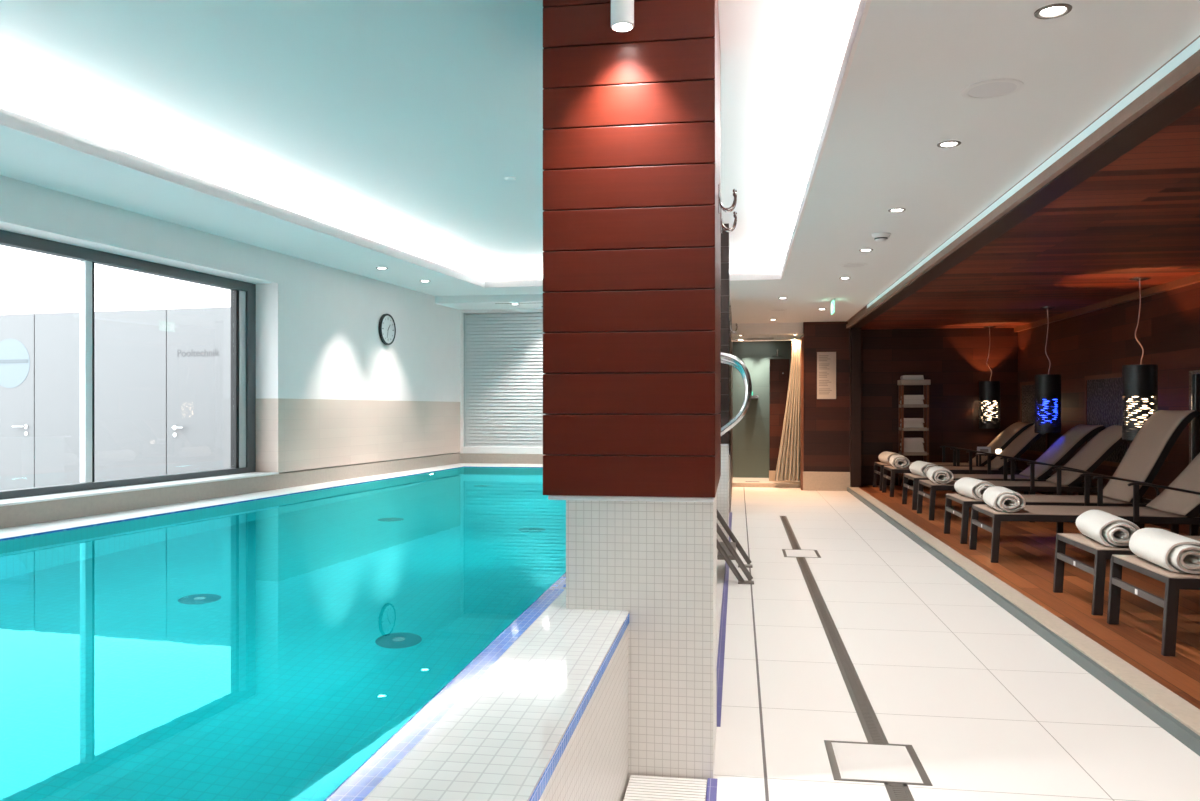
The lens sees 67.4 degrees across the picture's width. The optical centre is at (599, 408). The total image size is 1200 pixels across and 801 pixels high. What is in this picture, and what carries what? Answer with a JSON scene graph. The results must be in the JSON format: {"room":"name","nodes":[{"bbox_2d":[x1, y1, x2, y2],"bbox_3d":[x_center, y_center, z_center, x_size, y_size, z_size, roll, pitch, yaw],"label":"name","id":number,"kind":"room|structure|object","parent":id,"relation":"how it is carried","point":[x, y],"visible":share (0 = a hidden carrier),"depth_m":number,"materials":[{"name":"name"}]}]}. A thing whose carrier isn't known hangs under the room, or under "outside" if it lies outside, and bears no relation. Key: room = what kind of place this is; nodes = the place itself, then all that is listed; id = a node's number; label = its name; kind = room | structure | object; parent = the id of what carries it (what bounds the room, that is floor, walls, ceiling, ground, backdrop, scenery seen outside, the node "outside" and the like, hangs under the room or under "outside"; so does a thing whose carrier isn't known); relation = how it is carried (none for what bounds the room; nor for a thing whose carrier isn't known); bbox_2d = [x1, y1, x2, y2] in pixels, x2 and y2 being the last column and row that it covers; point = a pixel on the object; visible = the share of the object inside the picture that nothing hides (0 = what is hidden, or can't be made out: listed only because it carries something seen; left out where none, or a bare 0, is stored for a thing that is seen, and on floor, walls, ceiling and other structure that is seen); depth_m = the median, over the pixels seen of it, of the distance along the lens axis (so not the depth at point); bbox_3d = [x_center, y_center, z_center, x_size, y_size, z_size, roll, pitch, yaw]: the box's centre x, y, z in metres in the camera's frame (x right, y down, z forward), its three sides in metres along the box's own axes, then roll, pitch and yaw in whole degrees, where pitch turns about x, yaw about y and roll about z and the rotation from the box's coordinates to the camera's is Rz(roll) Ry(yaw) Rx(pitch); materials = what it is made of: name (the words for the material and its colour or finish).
{"room":"indoor swimming pool","nodes":[
{"label":"indoor swimming pool","id":0,"kind":"room"},
{"bbox_2d":[0,175,459,401],"bbox_3d":[-4.064,-1.111,5.278,0.350,2.025,15.500,0,0,15],"label":"wall","id":1,"kind":"structure","parent":0,"point":[317,332],"depth_m":8.83,"materials":[{"name":"white paint"}]},
{"bbox_2d":[0,230,255,498],"bbox_3d":[-4.144,-0.293,5.405,0.090,1.781,6.503,0,0,15],"label":"window","id":2,"kind":"structure","parent":1,"relation":"in","point":[243,294],"depth_m":7.04,"materials":[{"name":"grey metal"}]},
{"bbox_2d":[256,398,459,472],"bbox_3d":[-4.062,0.251,5.278,0.352,0.700,15.500,0,0,15],"label":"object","id":3,"kind":"structure","parent":1,"relation":"attached to","point":[292,434],"depth_m":9.69,"materials":[{"name":"beige tile"}]},
{"bbox_2d":[378,314,395,344],"bbox_3d":[-2.476,-0.927,10.485,0.034,0.368,0.368,0,0,15],"label":"wall clock","id":4,"kind":"object","parent":1,"relation":"attached to","point":[387,328],"visible":1,"depth_m":10.46,"materials":[{"name":"black"}]},
{"bbox_2d":[0,0,871,287],"bbox_3d":[-1.346,-1.516,4.445,5.008,0.086,12.816,0,0,9],"label":"trim","id":5,"kind":"structure","parent":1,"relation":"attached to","point":[865,9],"depth_m":5.88,"materials":[{"name":"white paint"}]},
{"bbox_2d":[0,467,565,800],"bbox_3d":[-2.179,0.762,4.811,4.174,0.001,14.050,0,0,9],"label":"pool water","id":6,"kind":"object","parent":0,"point":[265,649],"visible":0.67,"depth_m":3.11,"materials":[{"name":"teal liquid"}]},
{"bbox_2d":[0,0,859,271],"bbox_3d":[-1.852,-1.794,4.584,6.950,0.100,13.700,0,0,9],"label":"ceiling","id":7,"kind":"structure","parent":0,"point":[402,125],"depth_m":5.12,"materials":[{"name":"white paint"}]},
{"bbox_2d":[611,0,633,31],"bbox_3d":[0.081,-1.562,3.260,0.085,0.360,0.085,0,0,9],"label":"ceiling spotlight","id":8,"kind":"object","parent":7,"relation":"attached to","point":[622,11],"visible":1,"depth_m":3.23,"materials":[{"name":"white plastic"}]},
{"bbox_2d":[435,294,542,309],"bbox_3d":[-0.221,-1.427,11.967,3.864,0.095,0.994,0,0,9],"label":"ceiling","id":9,"kind":"structure","parent":0,"point":[528,301],"depth_m":11.72,"materials":[{"name":"white paint"}]},
{"bbox_2d":[539,626,627,800],"bbox_3d":[0.122,1.151,4.787,0.391,0.690,14.700,0,0,9],"label":"wall","id":10,"kind":"structure","parent":0,"point":[593,765],"depth_m":2.73,"materials":[{"name":"beige tile"}]},
{"bbox_2d":[362,589,628,800],"bbox_3d":[0.163,0.765,4.781,0.316,0.008,14.700,0,0,9],"label":"ledge","id":11,"kind":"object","parent":10,"relation":"attached to","point":[497,742],"depth_m":2.21,"materials":[{"name":"white tile"}]},
{"bbox_2d":[529,614,628,800],"bbox_3d":[0.154,0.787,4.782,0.335,0.037,14.700,0,0,9],"label":"trim","id":12,"kind":"structure","parent":10,"relation":"on","point":[537,793],"depth_m":2.26,"materials":[{"name":"blue tile"}]},
{"bbox_2d":[457,302,730,455],"bbox_3d":[-0.141,-0.374,12.440,3.850,3.500,0.350,0,0,9],"label":"wall","id":13,"kind":"structure","parent":0,"point":[492,311],"depth_m":12.54,"materials":[{"name":"white paint"}]},
{"bbox_2d":[0,472,278,505],"bbox_3d":[-3.988,0.605,5.363,0.272,0.016,6.503,0,0,15],"label":"window sill","id":14,"kind":"structure","parent":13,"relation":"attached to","point":[48,497],"depth_m":6.76,"materials":[{"name":"white plastic"}]},
{"bbox_2d":[0,453,459,528],"bbox_3d":[-4.062,0.995,5.278,0.355,0.763,15.500,0,0,15],"label":"pool ledge","id":15,"kind":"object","parent":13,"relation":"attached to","point":[62,509],"depth_m":7.35,"materials":[{"name":"beige tile"}]},
{"bbox_2d":[463,447,542,453],"bbox_3d":[-0.424,0.573,12.366,2.986,0.093,0.122,0,0,9],"label":"trim","id":16,"kind":"structure","parent":13,"relation":"attached to","point":[472,450],"depth_m":12.44,"materials":[{"name":"white tile"}]},
{"bbox_2d":[464,313,544,446],"bbox_3d":[-0.422,-0.404,12.377,2.986,1.860,0.080,0,0,9],"label":"roller shutter","id":17,"kind":"object","parent":13,"relation":"attached to","point":[503,353],"visible":0.42,"depth_m":12.50,"materials":[{"name":"white metal"}]},
{"bbox_2d":[460,453,730,511],"bbox_3d":[-0.082,0.998,12.429,3.730,0.757,0.354,0,0,9],"label":"baseboard","id":18,"kind":"structure","parent":13,"relation":"attached to","point":[464,457],"depth_m":12.43,"materials":[{"name":"beige stone"}]},
{"bbox_2d":[0,0,1199,323],"bbox_3d":[-1.007,-1.504,6.958,7.700,0.060,18.650,0,0,9],"label":"ceiling","id":19,"kind":"structure","parent":0,"point":[901,98],"depth_m":5.13,"materials":[{"name":"white paint"}]},
{"bbox_2d":[871,232,890,241],"bbox_3d":[2.367,-1.440,7.581,0.160,0.067,0.160,0,0,9],"label":"smoke detector","id":20,"kind":"object","parent":19,"relation":"attached to","point":[880,236],"visible":1,"depth_m":7.53,"materials":[{"name":"white plastic"}]},
{"bbox_2d":[937,141,960,147],"bbox_3d":[1.941,-1.477,5.006,0.128,0.018,0.128,0,0,9],"label":"recessed light","id":21,"kind":"object","parent":19,"relation":"in","point":[946,144],"visible":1,"depth_m":5.01,"materials":[{"name":"silver metal"}]},
{"bbox_2d":[961,78,1023,99],"bbox_3d":[1.805,-1.472,4.145,0.268,0.012,0.268,0,0,9],"label":"ceiling speaker","id":22,"kind":"object","parent":19,"relation":"attached to","point":[992,88],"visible":1,"depth_m":4.13,"materials":[{"name":"white plastic"}]},
{"bbox_2d":[967,82,1016,97],"bbox_3d":[1.805,-1.472,4.145,0.212,0.011,0.212,0,0,9],"label":"grille","id":23,"kind":"object","parent":22,"relation":"attached to","point":[979,89],"depth_m":4.13,"materials":[{"name":"white metal"}]},
{"bbox_2d":[1034,3,1071,18],"bbox_3d":[1.678,-1.477,3.333,0.128,0.018,0.128,0,0,9],"label":"recessed light","id":24,"kind":"object","parent":19,"relation":"in","point":[1048,11],"visible":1,"depth_m":3.33,"materials":[{"name":"silver metal"}]},
{"bbox_2d":[543,0,720,782],"bbox_3d":[0.187,-0.132,3.911,0.650,3.215,1.102,0,0,9],"label":"column","id":25,"kind":"structure","parent":0,"point":[632,118],"depth_m":3.37,"materials":[{"name":"red wood"}]},
{"bbox_2d":[718,184,736,213],"bbox_3d":[0.551,-0.906,3.881,0.079,0.125,0.081,0,0,9],"label":"coat hook","id":26,"kind":"object","parent":25,"relation":"attached to","point":[731,208],"visible":1,"depth_m":3.87,"materials":[{"name":"silver metal"}]},
{"bbox_2d":[720,207,736,233],"bbox_3d":[0.617,-0.906,4.316,0.079,0.125,0.081,0,0,9],"label":"coat hook","id":27,"kind":"object","parent":25,"relation":"attached to","point":[732,228],"visible":0.97,"depth_m":4.31,"materials":[{"name":"silver metal"}]},
{"bbox_2d":[717,223,729,554],"bbox_3d":[0.936,-0.132,8.799,0.650,3.215,0.642,0,0,9],"label":"column","id":28,"kind":"structure","parent":0,"point":[723,486],"depth_m":8.44,"materials":[{"name":"beige tile"}]},
{"bbox_2d":[729,300,732,507],"bbox_3d":[2.045,-0.124,14.659,0.200,3.000,5.400,0,0,9],"label":"wall","id":29,"kind":"structure","parent":0,"point":[731,342],"depth_m":14.01,"materials":[{"name":"brown wood"}]},
{"bbox_2d":[706,512,731,800],"bbox_3d":[0.627,1.435,4.709,0.037,0.121,14.700,0,0,9],"label":"trim","id":30,"kind":"structure","parent":29,"relation":"attached to","point":[711,793],"depth_m":4.92,"materials":[{"name":"tile"}]},
{"bbox_2d":[733,341,791,477],"bbox_3d":[3.131,-0.124,17.123,1.600,3.000,0.200,0,0,9],"label":"wall","id":31,"kind":"structure","parent":0,"point":[751,433],"depth_m":17.06,"materials":[{"name":"paint"}]},
{"bbox_2d":[732,477,799,487],"bbox_3d":[3.022,1.363,16.407,1.600,0.125,1.250,0,0,9],"label":"floor","id":32,"kind":"structure","parent":0,"point":[736,482],"depth_m":15.86,"materials":[{"name":"tile"}]},
{"bbox_2d":[769,359,789,480],"bbox_3d":[3.248,0.199,16.281,0.375,2.205,0.110,0,0,9],"label":"wall","id":33,"kind":"structure","parent":32,"relation":"on","point":[779,369],"depth_m":16.29,"materials":[{"name":"brown wood"}]},
{"bbox_2d":[732,334,802,338],"bbox_3d":[3.014,-1.304,16.357,1.600,0.040,1.750,0,0,9],"label":"ceiling","id":34,"kind":"structure","parent":0,"point":[775,336],"depth_m":15.94,"materials":[{"name":"white paint"}]},
{"bbox_2d":[803,321,849,471],"bbox_3d":[3.872,-0.049,15.290,0.820,2.850,0.200,0,0,9],"label":"wall","id":35,"kind":"structure","parent":0,"point":[826,421],"depth_m":15.19,"materials":[{"name":"brown wood"}]},
{"bbox_2d":[732,323,802,334],"bbox_3d":[2.878,-1.379,15.473,1.200,0.190,0.060,0,0,9],"label":"trim","id":36,"kind":"structure","parent":35,"relation":"attached to","point":[743,328],"depth_m":15.45,"materials":[{"name":"white paint"}]},
{"bbox_2d":[800,337,803,489],"bbox_3d":[3.446,0.076,15.345,0.040,2.600,0.220,0,0,9],"label":"trim","id":37,"kind":"structure","parent":35,"relation":"attached to","point":[801,338],"depth_m":15.24,"materials":[{"name":"brown wood"}]},
{"bbox_2d":[817,352,835,398],"bbox_3d":[3.823,-0.566,15.189,0.312,0.793,0.014,0,0,9],"label":"notice board","id":38,"kind":"object","parent":35,"relation":"attached to","point":[826,361],"visible":1,"depth_m":15.18,"materials":[{"name":"grey paper"}]},
{"bbox_2d":[803,472,849,490],"bbox_3d":[3.851,1.218,15.268,0.815,0.316,0.250,0,0,9],"label":"baseboard","id":39,"kind":"structure","parent":35,"relation":"attached to","point":[812,481],"depth_m":15.15,"materials":[{"name":"stone"}]},
{"bbox_2d":[846,49,1199,327],"bbox_3d":[2.784,-1.388,6.149,0.040,0.062,18.200,0,0,9],"label":"trim","id":40,"kind":"structure","parent":35,"relation":"attached to","point":[1190,67],"depth_m":4.90,"materials":[{"name":"white paint"}]},
{"bbox_2d":[847,487,1199,755],"bbox_3d":[2.810,1.405,6.307,0.027,0.181,18.520,0,0,9],"label":"trim","id":41,"kind":"structure","parent":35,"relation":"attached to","point":[1182,733],"depth_m":4.91,"materials":[{"name":"grey tile"}]},
{"bbox_2d":[847,35,1199,322],"bbox_3d":[2.784,-1.522,6.149,0.040,0.205,18.200,0,0,9],"label":"trim","id":42,"kind":"structure","parent":35,"relation":"attached to","point":[865,307],"depth_m":5.23,"materials":[{"name":"white paint"}]},
{"bbox_2d":[867,37,1199,307],"bbox_3d":[2.599,-1.447,4.963,0.017,0.052,15.800,0,0,9],"label":"led strip","id":43,"kind":"object","parent":42,"relation":"attached to","point":[1194,47],"visible":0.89,"depth_m":4.85,"materials":[{"name":"white plastic"}]},
{"bbox_2d":[849,73,1199,328],"bbox_3d":[2.917,-1.353,6.290,0.180,0.012,18.520,0,0,9],"label":"trim","id":44,"kind":"structure","parent":35,"relation":"attached to","point":[1186,97],"depth_m":5.19,"materials":[{"name":"brown wood"}]},
{"bbox_2d":[861,328,1017,485],"bbox_3d":[5.749,-0.074,15.326,2.920,3.000,0.200,0,0,9],"label":"wall","id":45,"kind":"structure","parent":0,"point":[954,360],"depth_m":15.23,"materials":[{"name":"brown wood"}]},
{"bbox_2d":[850,328,860,486],"bbox_3d":[4.295,-0.028,15.210,0.160,2.662,0.470,0,0,9],"label":"trim","id":46,"kind":"structure","parent":45,"relation":"attached to","point":[855,333],"depth_m":14.98,"materials":[{"name":"brown wood"}]},
{"bbox_2d":[849,487,1199,735],"bbox_3d":[2.902,1.364,6.343,0.145,0.124,18.620,0,0,9],"label":"trim","id":47,"kind":"structure","parent":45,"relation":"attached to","point":[1165,699],"depth_m":5.13,"materials":[{"name":"stone"}]},
{"bbox_2d":[713,487,1199,800],"bbox_3d":[1.858,1.436,6.524,1.920,0.120,18.660,0,0,9],"label":"floor","id":48,"kind":"structure","parent":0,"point":[990,710],"depth_m":4.45,"materials":[{"name":"tile"}]},
{"bbox_2d":[717,352,753,583],"bbox_3d":[0.849,0.467,7.533,0.855,1.856,0.840,0,0,9],"label":"pool ladder","id":49,"kind":"object","parent":48,"relation":"on","point":[726,549],"visible":0.47,"depth_m":7.11,"materials":[{"name":"silver metal"}]},
{"bbox_2d":[744,491,768,800],"bbox_3d":[1.109,1.380,6.558,0.012,0.011,18.500,0,0,9],"label":"trim","id":50,"kind":"structure","parent":48,"relation":"attached to","point":[755,642],"depth_m":4.30,"materials":[{"name":"grey metal"}]},
{"bbox_2d":[780,516,800,549],"bbox_3d":[2.141,1.400,10.193,0.082,0.052,2.800,0,0,9],"label":"drain","id":51,"kind":"object","parent":48,"relation":"in","point":[794,543],"visible":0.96,"depth_m":9.93,"materials":[{"name":"silver metal"}]},
{"bbox_2d":[782,549,820,557],"bbox_3d":[1.913,1.395,8.569,0.335,0.043,0.460,0,0,9],"label":"drain cover","id":52,"kind":"object","parent":48,"relation":"in","point":[790,552],"visible":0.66,"depth_m":8.56,"materials":[{"name":"white tile"}]},
{"bbox_2d":[796,557,888,743],"bbox_3d":[1.501,1.400,6.022,0.082,0.052,4.700,0,0,9],"label":"drain","id":53,"kind":"object","parent":48,"relation":"in","point":[872,729],"visible":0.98,"depth_m":4.79,"materials":[{"name":"silver metal"}]},
{"bbox_2d":[824,740,932,785],"bbox_3d":[1.071,1.395,3.508,0.350,0.043,0.400,0,0,9],"label":"drain cover","id":54,"kind":"object","parent":48,"relation":"in","point":[858,761],"visible":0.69,"depth_m":3.49,"materials":[{"name":"white tile"}]},
{"bbox_2d":[884,783,913,800],"bbox_3d":[0.627,1.400,0.324,0.082,0.052,6.030,0,0,9],"label":"drain","id":55,"kind":"object","parent":48,"relation":"in","point":[896,791],"visible":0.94,"depth_m":3.23,"materials":[{"name":"silver metal"}]},
{"bbox_3d":[0.884,1.543,7.401,0.345,0.265,20.100,0,0,9],"label":"trim","id":56,"kind":"structure","parent":48,"relation":"attached to","visible":0},
{"bbox_2d":[623,775,706,800],"bbox_3d":[-0.195,1.393,0.419,0.284,0.035,5.970,0,0,9],"label":"grate","id":57,"kind":"object","parent":56,"relation":"on","point":[639,788],"visible":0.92,"depth_m":3.25,"materials":[{"name":"white plastic"}]},
{"bbox_2d":[717,559,724,657],"bbox_3d":[0.956,1.393,7.925,0.284,0.035,8.057,0,0,9],"label":"grate","id":58,"kind":"object","parent":56,"relation":"on","point":[720,563],"visible":0.09,"depth_m":6.82,"materials":[{"name":"white plastic"}]},
{"bbox_2d":[859,485,1199,708],"bbox_3d":[4.328,1.365,6.125,2.740,0.123,18.620,0,0,9],"label":"floor","id":59,"kind":"structure","parent":0,"point":[1026,562],"depth_m":6.46,"materials":[{"name":"brown wood"}]},
{"bbox_2d":[897,380,930,486],"bbox_3d":[5.273,0.407,15.126,0.480,1.792,0.320,0,0,9],"label":"towel shelf","id":60,"kind":"object","parent":59,"relation":"on","point":[901,383],"visible":0.84,"depth_m":15.02,"materials":[{"name":"brown wood"}]},
{"bbox_2d":[900,375,923,379],"bbox_3d":[5.249,-0.528,15.139,0.342,0.076,0.260,0,0,9],"label":"folded towel","id":61,"kind":"object","parent":60,"relation":"on","point":[904,377],"visible":0.98,"depth_m":15.02,"materials":[{"name":"white fabric"}]},
{"bbox_2d":[873,422,1033,491],"bbox_3d":[5.666,0.756,14.509,2.348,1.093,0.785,0,0,9],"label":"sun lounger","id":62,"kind":"object","parent":59,"relation":"on","point":[1010,433],"visible":0.56,"depth_m":14.34,"materials":[{"name":"grey"}]},
{"bbox_2d":[878,451,899,463],"bbox_3d":[4.733,0.792,14.671,0.252,0.179,0.653,0,0,4],"label":"rolled towel","id":63,"kind":"object","parent":62,"relation":"on","point":[884,457],"visible":0.55,"depth_m":14.56,"materials":[{"name":"beige fabric"}]},
{"bbox_2d":[882,424,1044,496],"bbox_3d":[5.508,0.756,13.511,2.348,1.093,0.785,0,0,9],"label":"sun lounger","id":64,"kind":"object","parent":59,"relation":"on","point":[1027,438],"visible":0.62,"depth_m":13.31,"materials":[{"name":"grey"}]},
{"bbox_2d":[889,455,909,467],"bbox_3d":[4.551,0.794,13.679,0.257,0.176,0.655,0,0,14],"label":"rolled towel","id":65,"kind":"object","parent":64,"relation":"on","point":[904,462],"visible":1,"depth_m":13.41,"materials":[{"name":"beige fabric"}]},
{"bbox_2d":[902,424,1105,509],"bbox_3d":[5.243,0.753,11.802,2.343,1.100,0.785,0,0,9],"label":"sun lounger","id":66,"kind":"object","parent":59,"relation":"on","point":[1069,442],"visible":0.68,"depth_m":11.61,"materials":[{"name":"grey"}]},
{"bbox_2d":[909,461,936,476],"bbox_3d":[4.313,0.792,11.964,0.252,0.179,0.653,0,0,5],"label":"rolled towel","id":67,"kind":"object","parent":66,"relation":"on","point":[920,468],"visible":0.72,"depth_m":11.79,"materials":[{"name":"beige fabric"}]},
{"bbox_2d":[917,425,1131,520],"bbox_3d":[5.057,0.749,10.707,2.337,1.107,0.785,0,0,9],"label":"sun lounger","id":68,"kind":"object","parent":59,"relation":"on","point":[1109,439],"visible":0.76,"depth_m":10.51,"materials":[{"name":"grey"}]},
{"bbox_2d":[927,466,953,483],"bbox_3d":[4.105,0.794,10.874,0.257,0.176,0.655,0,0,15],"label":"rolled towel","id":69,"kind":"object","parent":68,"relation":"on","point":[941,475],"visible":1,"depth_m":10.62,"materials":[{"name":"beige fabric"}]},
{"bbox_2d":[944,410,1199,543],"bbox_3d":[4.596,0.656,8.896,2.134,1.294,0.785,0,0,9],"label":"sun lounger","id":70,"kind":"object","parent":59,"relation":"on","point":[1149,449],"visible":0.72,"depth_m":8.72,"materials":[{"name":"grey"}]},
{"bbox_2d":[954,477,994,499],"bbox_3d":[3.769,0.792,9.043,0.252,0.179,0.653,0,0,6],"label":"rolled towel","id":71,"kind":"object","parent":70,"relation":"on","point":[970,487],"visible":0.81,"depth_m":8.86,"materials":[{"name":"beige fabric"}]},
{"bbox_2d":[969,453,1199,562],"bbox_3d":[4.511,0.730,7.822,2.303,1.147,0.785,0,0,9],"label":"sun lounger","id":72,"kind":"object","parent":59,"relation":"on","point":[1181,497],"visible":0.95,"depth_m":7.72,"materials":[{"name":"grey"}]},
{"bbox_2d":[983,486,1025,511],"bbox_3d":[3.576,0.794,7.986,0.257,0.176,0.655,0,0,14],"label":"rolled towel","id":73,"kind":"object","parent":72,"relation":"on","point":[1003,499],"visible":1,"depth_m":7.74,"materials":[{"name":"beige fabric"}]},
{"bbox_2d":[1053,533,1199,615],"bbox_3d":[4.331,0.756,5.871,2.348,1.093,0.785,0,0,9],"label":"sun lounger","id":74,"kind":"object","parent":59,"relation":"on","point":[1102,553],"visible":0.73,"depth_m":5.85,"materials":[{"name":"grey"}]},
{"bbox_2d":[1076,510,1139,547],"bbox_3d":[3.399,0.792,6.036,0.252,0.179,0.653,0,0,15],"label":"rolled towel","id":75,"kind":"object","parent":74,"relation":"on","point":[1110,530],"visible":0.97,"depth_m":5.81,"materials":[{"name":"beige fabric"}]},
{"bbox_2d":[1107,554,1199,655],"bbox_3d":[4.187,0.756,4.932,2.348,1.093,0.785,0,0,9],"label":"sun lounger","id":76,"kind":"object","parent":59,"relation":"on","point":[1174,581],"visible":0.93,"depth_m":4.88,"materials":[{"name":"grey"}]},
{"bbox_2d":[1129,528,1199,573],"bbox_3d":[3.230,0.794,5.100,0.257,0.176,0.655,0,0,13],"label":"rolled towel","id":77,"kind":"object","parent":76,"relation":"on","point":[1174,552],"visible":1,"depth_m":4.92,"materials":[{"name":"beige fabric"}]},
{"bbox_2d":[861,105,1199,329],"bbox_3d":[4.197,-1.399,6.094,2.790,0.080,18.520,0,0,9],"label":"ceiling","id":78,"kind":"structure","parent":0,"point":[1138,215],"depth_m":7.82,"materials":[{"name":"brown wood"}]},
{"bbox_2d":[979,326,999,428],"bbox_3d":[6.423,-0.517,14.838,0.322,1.684,0.322,0,0,26],"label":"pendant lamp","id":79,"kind":"object","parent":78,"relation":"hanging from","point":[989,391],"visible":1,"depth_m":14.71,"materials":[{"name":"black metal"}]},
{"bbox_2d":[982,401,996,418],"bbox_3d":[6.423,0.013,14.838,0.236,0.355,0.236,0,0,9],"label":"diffuser","id":80,"kind":"object","parent":79,"relation":"attached to","point":[989,408],"depth_m":14.70,"materials":[{"name":"white"}]},
{"bbox_2d":[1034,306,1060,433],"bbox_3d":[5.967,-0.517,11.994,0.322,1.684,0.322,0,0,29],"label":"pendant lamp","id":81,"kind":"object","parent":78,"relation":"hanging from","point":[1047,387],"visible":1,"depth_m":11.87,"materials":[{"name":"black metal"}]},
{"bbox_2d":[1038,399,1057,422],"bbox_3d":[5.967,0.013,11.994,0.236,0.355,0.236,0,0,9],"label":"diffuser","id":82,"kind":"object","parent":81,"relation":"attached to","point":[1047,408],"depth_m":11.86,"materials":[{"name":"blue"}]},
{"bbox_2d":[1122,277,1157,439],"bbox_3d":[5.607,-0.517,9.348,0.322,1.684,0.322,0,0,-12],"label":"pendant lamp","id":83,"kind":"object","parent":78,"relation":"hanging from","point":[1139,382],"visible":0.86,"depth_m":9.24,"materials":[{"name":"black metal"}]},
{"bbox_2d":[1127,396,1152,426],"bbox_3d":[5.607,0.013,9.348,0.236,0.355,0.236,0,0,9],"label":"diffuser","id":84,"kind":"object","parent":83,"relation":"attached to","point":[1135,406],"depth_m":9.24,"materials":[{"name":"white"}]},
{"bbox_2d":[1018,282,1199,534],"bbox_3d":[5.690,-0.074,5.966,0.200,3.000,18.720,0,0,9],"label":"wall","id":85,"kind":"structure","parent":0,"point":[1099,342],"depth_m":10.91,"materials":[{"name":"brown wood"}]},
{"bbox_2d":[1020,381,1048,454],"bbox_3d":[6.833,0.136,14.178,0.030,1.150,1.310,0,0,9],"label":"relief panel","id":86,"kind":"object","parent":85,"relation":"attached to","point":[1041,445],"visible":0.3,"depth_m":14.32,"materials":[{"name":"brown wood"}]},
{"bbox_2d":[1014,273,1199,331],"bbox_3d":[5.546,-1.321,5.887,0.060,0.075,18.520,0,0,9],"label":"trim","id":87,"kind":"structure","parent":85,"relation":"attached to","point":[1192,279],"depth_m":10.94,"materials":[{"name":"brown wood"}]},
{"bbox_2d":[1085,373,1132,466],"bbox_3d":[6.386,0.136,11.262,0.030,1.150,1.610,0,0,9],"label":"relief panel","id":88,"kind":"object","parent":85,"relation":"attached to","point":[1103,393],"visible":0.33,"depth_m":11.37,"materials":[{"name":"brown wood"}]},
{"bbox_2d":[1189,370,1199,535],"bbox_3d":[5.962,0.451,8.565,0.050,1.690,1.340,0,0,9],"label":"wall mirror","id":89,"kind":"object","parent":85,"relation":"attached to","point":[1194,375],"visible":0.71,"depth_m":9.15,"materials":[{"name":"mirror"}]},
{"bbox_3d":[3.710,-0.124,16.276,0.200,3.000,1.700,0,0,9],"label":"wall","id":90,"kind":"structure","parent":0,"visible":0},
{"bbox_2d":[732,338,799,341],"bbox_3d":[2.922,-1.216,15.756,1.200,0.066,0.126,0,0,9],"label":"rail","id":91,"kind":"object","parent":90,"relation":"attached to","point":[733,339],"visible":0.84,"depth_m":15.74,"materials":[{"name":"silver metal"}]},
{"bbox_2d":[774,341,799,480],"bbox_3d":[3.261,0.031,15.645,0.462,2.431,0.107,0,0,9],"label":"shower curtain","id":92,"kind":"object","parent":91,"relation":"hanging from","point":[788,463],"visible":0.9,"depth_m":15.61,"materials":[{"name":"beige fabric"}]},
{"bbox_3d":[-9.493,1.436,8.225,11.640,0.120,14.000,0,0,15],"label":"ground","id":93,"kind":"structure","parent":0,"visible":0},
{"bbox_2d":[0,313,34,489],"bbox_3d":[-7.604,0.103,11.025,1.642,2.505,0.116,0,0,15],"label":"service door","id":94,"kind":"structure","parent":93,"relation":"on","point":[17,331],"depth_m":10.88,"materials":[{"name":"grey"}]},
{"bbox_2d":[0,359,27,362],"bbox_3d":[-7.112,-0.577,10.898,0.465,0.045,0.004,0,0,15],"label":"print","id":95,"kind":"object","parent":94,"relation":"attached to","point":[1,360],"depth_m":10.89,"materials":[{"name":"grey"}]},
{"bbox_2d":[35,312,79,486],"bbox_3d":[-6.406,0.103,10.740,0.792,2.505,0.050,0,0,15],"label":"wall panel","id":96,"kind":"object","parent":93,"relation":"on","point":[57,335],"visible":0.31,"depth_m":10.73,"materials":[{"name":"grey"}]},
{"bbox_2d":[95,309,166,480],"bbox_3d":[-5.497,0.103,10.498,1.072,2.505,0.050,0,0,15],"label":"wall panel","id":97,"kind":"object","parent":93,"relation":"on","point":[131,345],"visible":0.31,"depth_m":10.47,"materials":[{"name":"grey"}]},
{"bbox_2d":[167,307,230,473],"bbox_3d":[-4.159,0.103,10.108,1.692,2.505,0.116,0,0,15],"label":"service door","id":98,"kind":"structure","parent":93,"relation":"on","point":[198,339],"depth_m":10.23,"materials":[{"name":"grey"}]},
{"bbox_3d":[-0.079,1.501,4.565,0.060,1.390,14.200,0,0,9],"label":"wall","id":99,"kind":"structure","parent":0,"visible":0},
{"bbox_2d":[325,572,565,800],"bbox_3d":[-0.031,0.785,4.810,0.076,0.042,14.700,0,0,9],"label":"trim","id":100,"kind":"structure","parent":99,"relation":"on","point":[374,770],"depth_m":2.26,"materials":[{"name":"blue tile"}]},
{"bbox_3d":[-3.655,1.498,5.113,1.625,1.395,14.200,0,0,9],"label":"wall","id":101,"kind":"structure","parent":0,"visible":0},
{"bbox_2d":[0,463,542,538],"bbox_3d":[-2.400,0.777,5.194,3.102,0.047,15.214,0,0,16],"label":"trim","id":102,"kind":"structure","parent":101,"relation":"on","point":[9,532],"depth_m":7.11,"materials":[{"name":"white tile"}]},
{"bbox_2d":[0,467,542,539],"bbox_3d":[-3.384,0.797,5.378,2.662,0.078,14.657,0,0,25],"label":"trim","id":103,"kind":"structure","parent":101,"relation":"attached to","point":[457,467],"depth_m":6.91,"materials":[{"name":"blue tile"}]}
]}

